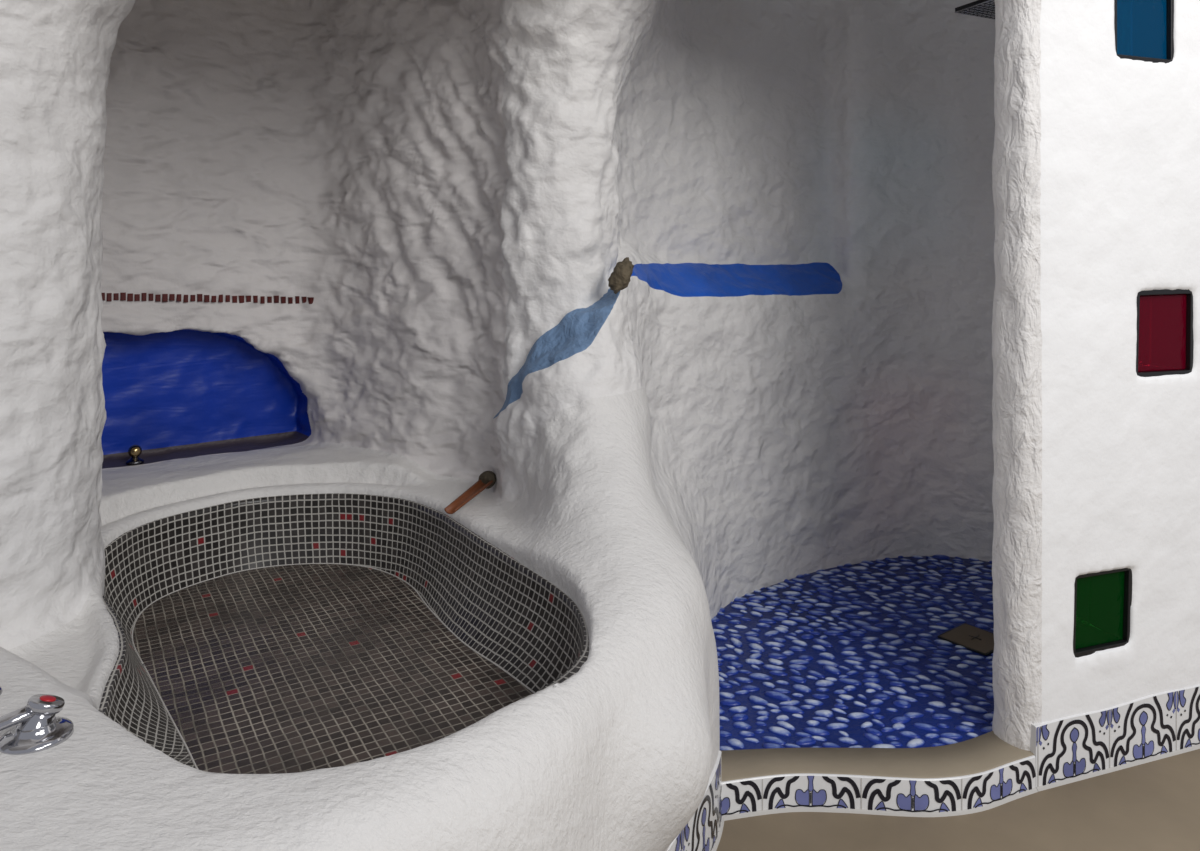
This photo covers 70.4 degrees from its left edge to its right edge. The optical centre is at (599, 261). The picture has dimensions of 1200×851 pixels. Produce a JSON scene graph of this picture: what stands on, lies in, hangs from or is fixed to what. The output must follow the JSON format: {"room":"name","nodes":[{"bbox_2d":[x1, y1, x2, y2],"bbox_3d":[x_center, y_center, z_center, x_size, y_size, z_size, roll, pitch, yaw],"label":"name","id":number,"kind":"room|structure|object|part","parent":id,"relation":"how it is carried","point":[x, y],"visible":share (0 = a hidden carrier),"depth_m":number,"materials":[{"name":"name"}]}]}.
{"room":"bathroom","nodes":[
{"label":"bathroom","id":0,"kind":"room"},
{"bbox_2d":[0,0,134,649],"bbox_3d":[-1.481,-0.102,1.135,1.381,2.428,1.616,0,0,0],"label":"wall","id":1,"kind":"structure","parent":0,"point":[55,55],"depth_m":1.50,"materials":[{"name":"white paint"}]},
{"bbox_2d":[101,0,509,498],"bbox_3d":[-0.759,-0.192,1.912,1.126,1.526,1.475,0,0,-39],"label":"wall","id":2,"kind":"structure","parent":0,"point":[302,200],"depth_m":2.37,"materials":[{"name":"white paint"}]},
{"bbox_2d":[126,445,143,464],"bbox_3d":[-1.269,0.524,2.320,0.044,0.050,0.044,0,0,0],"label":"knob","id":3,"kind":"object","parent":2,"relation":"on","point":[134,451],"visible":1,"depth_m":2.31,"materials":[{"name":"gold metal"}]},
{"bbox_3d":[-1.252,0.552,2.379,0.844,0.038,0.116,0,0,-39],"label":"niche sill","id":4,"kind":"part","parent":2,"relation":"part of","materials":[{"name":"grey paint"}]},
{"bbox_2d":[493,0,995,618],"bbox_3d":[0.520,0.079,2.310,2.241,2.067,1.014,0,0,-31],"label":"wall","id":5,"kind":"structure","parent":0,"point":[798,194],"depth_m":2.81,"materials":[{"name":"white paint"}]},
{"bbox_2d":[444,471,495,513],"bbox_3d":[-0.302,0.542,2.032,0.042,0.043,0.272,0,0,15],"label":"spout","id":6,"kind":"object","parent":5,"relation":"attached to","point":[487,479],"visible":0.92,"depth_m":2.04,"materials":[{"name":"orange metal"}]},
{"bbox_2d":[478,471,495,488],"bbox_3d":[-0.280,0.542,2.117,0.042,0.043,0.028,0,0,15],"label":"socket","id":7,"kind":"object","parent":6,"relation":"attached to","point":[486,477],"depth_m":2.10,"materials":[{"name":"metal"}]},
{"bbox_2d":[608,257,633,293],"bbox_3d":[0.050,0.033,2.018,0.063,0.088,0.066,0,0,0],"label":"stone","id":8,"kind":"object","parent":5,"relation":"on","point":[619,279],"visible":1,"depth_m":2.00,"materials":[{"name":"brown stone"}]},
{"bbox_2d":[716,749,1199,850],"bbox_3d":[0.000,1.150,0.550,9.000,0.100,6.100,0,0,0],"label":"floor","id":9,"kind":"structure","parent":0,"point":[1154,805],"depth_m":1.66,"materials":[{"name":"beige concrete"}]},
{"bbox_2d":[0,387,719,850],"bbox_3d":[-0.955,0.707,1.484,2.432,0.810,2.117,0,0,0],"label":"bathtub","id":10,"kind":"object","parent":9,"relation":"on","point":[297,648],"visible":0.98,"depth_m":1.50,"materials":[{"name":"white paint"}]},
{"bbox_2d":[0,694,73,754],"bbox_3d":[-0.682,0.544,0.997,0.077,0.050,0.115,0,0,30],"label":"tap","id":11,"kind":"object","parent":10,"relation":"attached to","point":[38,729],"visible":1,"depth_m":1.00,"materials":[{"name":"silver metal"}]},
{"bbox_3d":[-0.704,0.539,0.992,0.087,0.026,0.025,0,0,-38],"label":"lever","id":12,"kind":"part","parent":11,"relation":"part of","materials":[{"name":"silver metal"}]},
{"bbox_3d":[-0.672,0.549,1.013,0.039,0.036,0.039,0,0,0],"label":"stem","id":13,"kind":"part","parent":11,"relation":"part of","materials":[{"name":"silver metal"}]},
{"bbox_2d":[98,493,588,773],"bbox_3d":[-0.536,0.684,1.591,1.063,0.170,1.248,0,0,0],"label":"basin","id":14,"kind":"object","parent":10,"relation":"in","point":[239,633],"depth_m":1.67,"materials":[{"name":"black tile"}]},
{"bbox_2d":[667,751,723,850],"bbox_3d":[-0.542,1.032,0.888,2.189,0.136,0.463,0,0,-34],"label":"baseboard","id":15,"kind":"structure","parent":10,"relation":"attached to","point":[703,832],"depth_m":1.56,"materials":[{"name":"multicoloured tile"}]},
{"bbox_2d":[711,555,993,749],"bbox_3d":[0.840,1.064,2.408,1.707,0.070,1.029,0,0,-23],"label":"floor","id":16,"kind":"structure","parent":9,"relation":"on","point":[849,655],"depth_m":2.22,"materials":[{"name":"blue tile"}]},
{"bbox_2d":[937,623,993,655],"bbox_3d":[1.030,1.034,2.334,0.142,0.008,0.142,0,0,-37],"label":"drain cover","id":17,"kind":"object","parent":16,"relation":"on","point":[975,639],"visible":0.8,"depth_m":2.33,"materials":[{"name":"black metal"}]},
{"bbox_2d":[720,731,1033,781],"bbox_3d":[0.568,1.063,1.761,0.756,0.073,0.166,0,0,-9],"label":"step","id":18,"kind":"structure","parent":9,"relation":"on","point":[987,751],"depth_m":1.75,"materials":[{"name":"beige concrete"}]},
{"bbox_2d":[722,755,1037,820],"bbox_3d":[0.566,1.065,1.710,0.695,0.070,0.077,0,0,-7],"label":"tile border","id":19,"kind":"structure","parent":18,"relation":"attached to","point":[989,789],"depth_m":1.70,"materials":[{"name":"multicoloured tile"}]},
{"bbox_2d":[992,0,1199,750],"bbox_3d":[1.814,-0.099,2.289,2.128,2.422,1.024,0,0,0],"label":"wall","id":20,"kind":"structure","parent":0,"point":[1096,158],"depth_m":1.83,"materials":[{"name":"white paint"}]},
{"bbox_2d":[1073,568,1131,657],"bbox_3d":[1.074,0.758,1.896,0.180,0.182,0.107,0,0,-19],"label":"window","id":21,"kind":"structure","parent":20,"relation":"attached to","point":[1102,600],"depth_m":1.86,"materials":[{"name":"green glass"}]},
{"bbox_2d":[1030,685,1199,791],"bbox_3d":[1.795,1.027,2.092,1.886,0.146,0.032,0,0,-19],"label":"baseboard","id":22,"kind":"structure","parent":20,"relation":"attached to","point":[1070,749],"depth_m":1.84,"materials":[{"name":"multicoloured tile"}]},
{"bbox_2d":[1114,0,1173,62],"bbox_3d":[1.192,-0.549,1.937,0.188,0.210,0.107,0,0,-19],"label":"glass block","id":23,"kind":"object","parent":20,"relation":"attached to","point":[1144,29],"visible":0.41,"depth_m":1.96,"materials":[{"name":"blue glass"}]},
{"bbox_3d":[1.192,-0.548,1.937,0.165,0.187,0.087,0,0,-19],"label":"pane","id":24,"kind":"part","parent":23,"relation":"part of","materials":[{"name":"blue glass"}]},
{"bbox_2d":[1136,289,1193,376],"bbox_3d":[1.251,0.159,1.958,0.188,0.198,0.107,0,0,-19],"label":"window","id":25,"kind":"structure","parent":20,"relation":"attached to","point":[1165,341],"depth_m":1.92,"materials":[{"name":"red glass"}]},
{"bbox_3d":[0.353,-1.128,1.904,5.050,0.396,2.818,0,0,0],"label":"ceiling","id":26,"kind":"structure","parent":0,"visible":0},
{"bbox_2d":[955,0,994,19],"bbox_3d":[1.157,-0.845,2.331,0.243,0.289,0.243,0,0,-25],"label":"shower head","id":27,"kind":"object","parent":26,"relation":"hanging from","point":[979,8],"visible":0.35,"depth_m":2.37}
]}

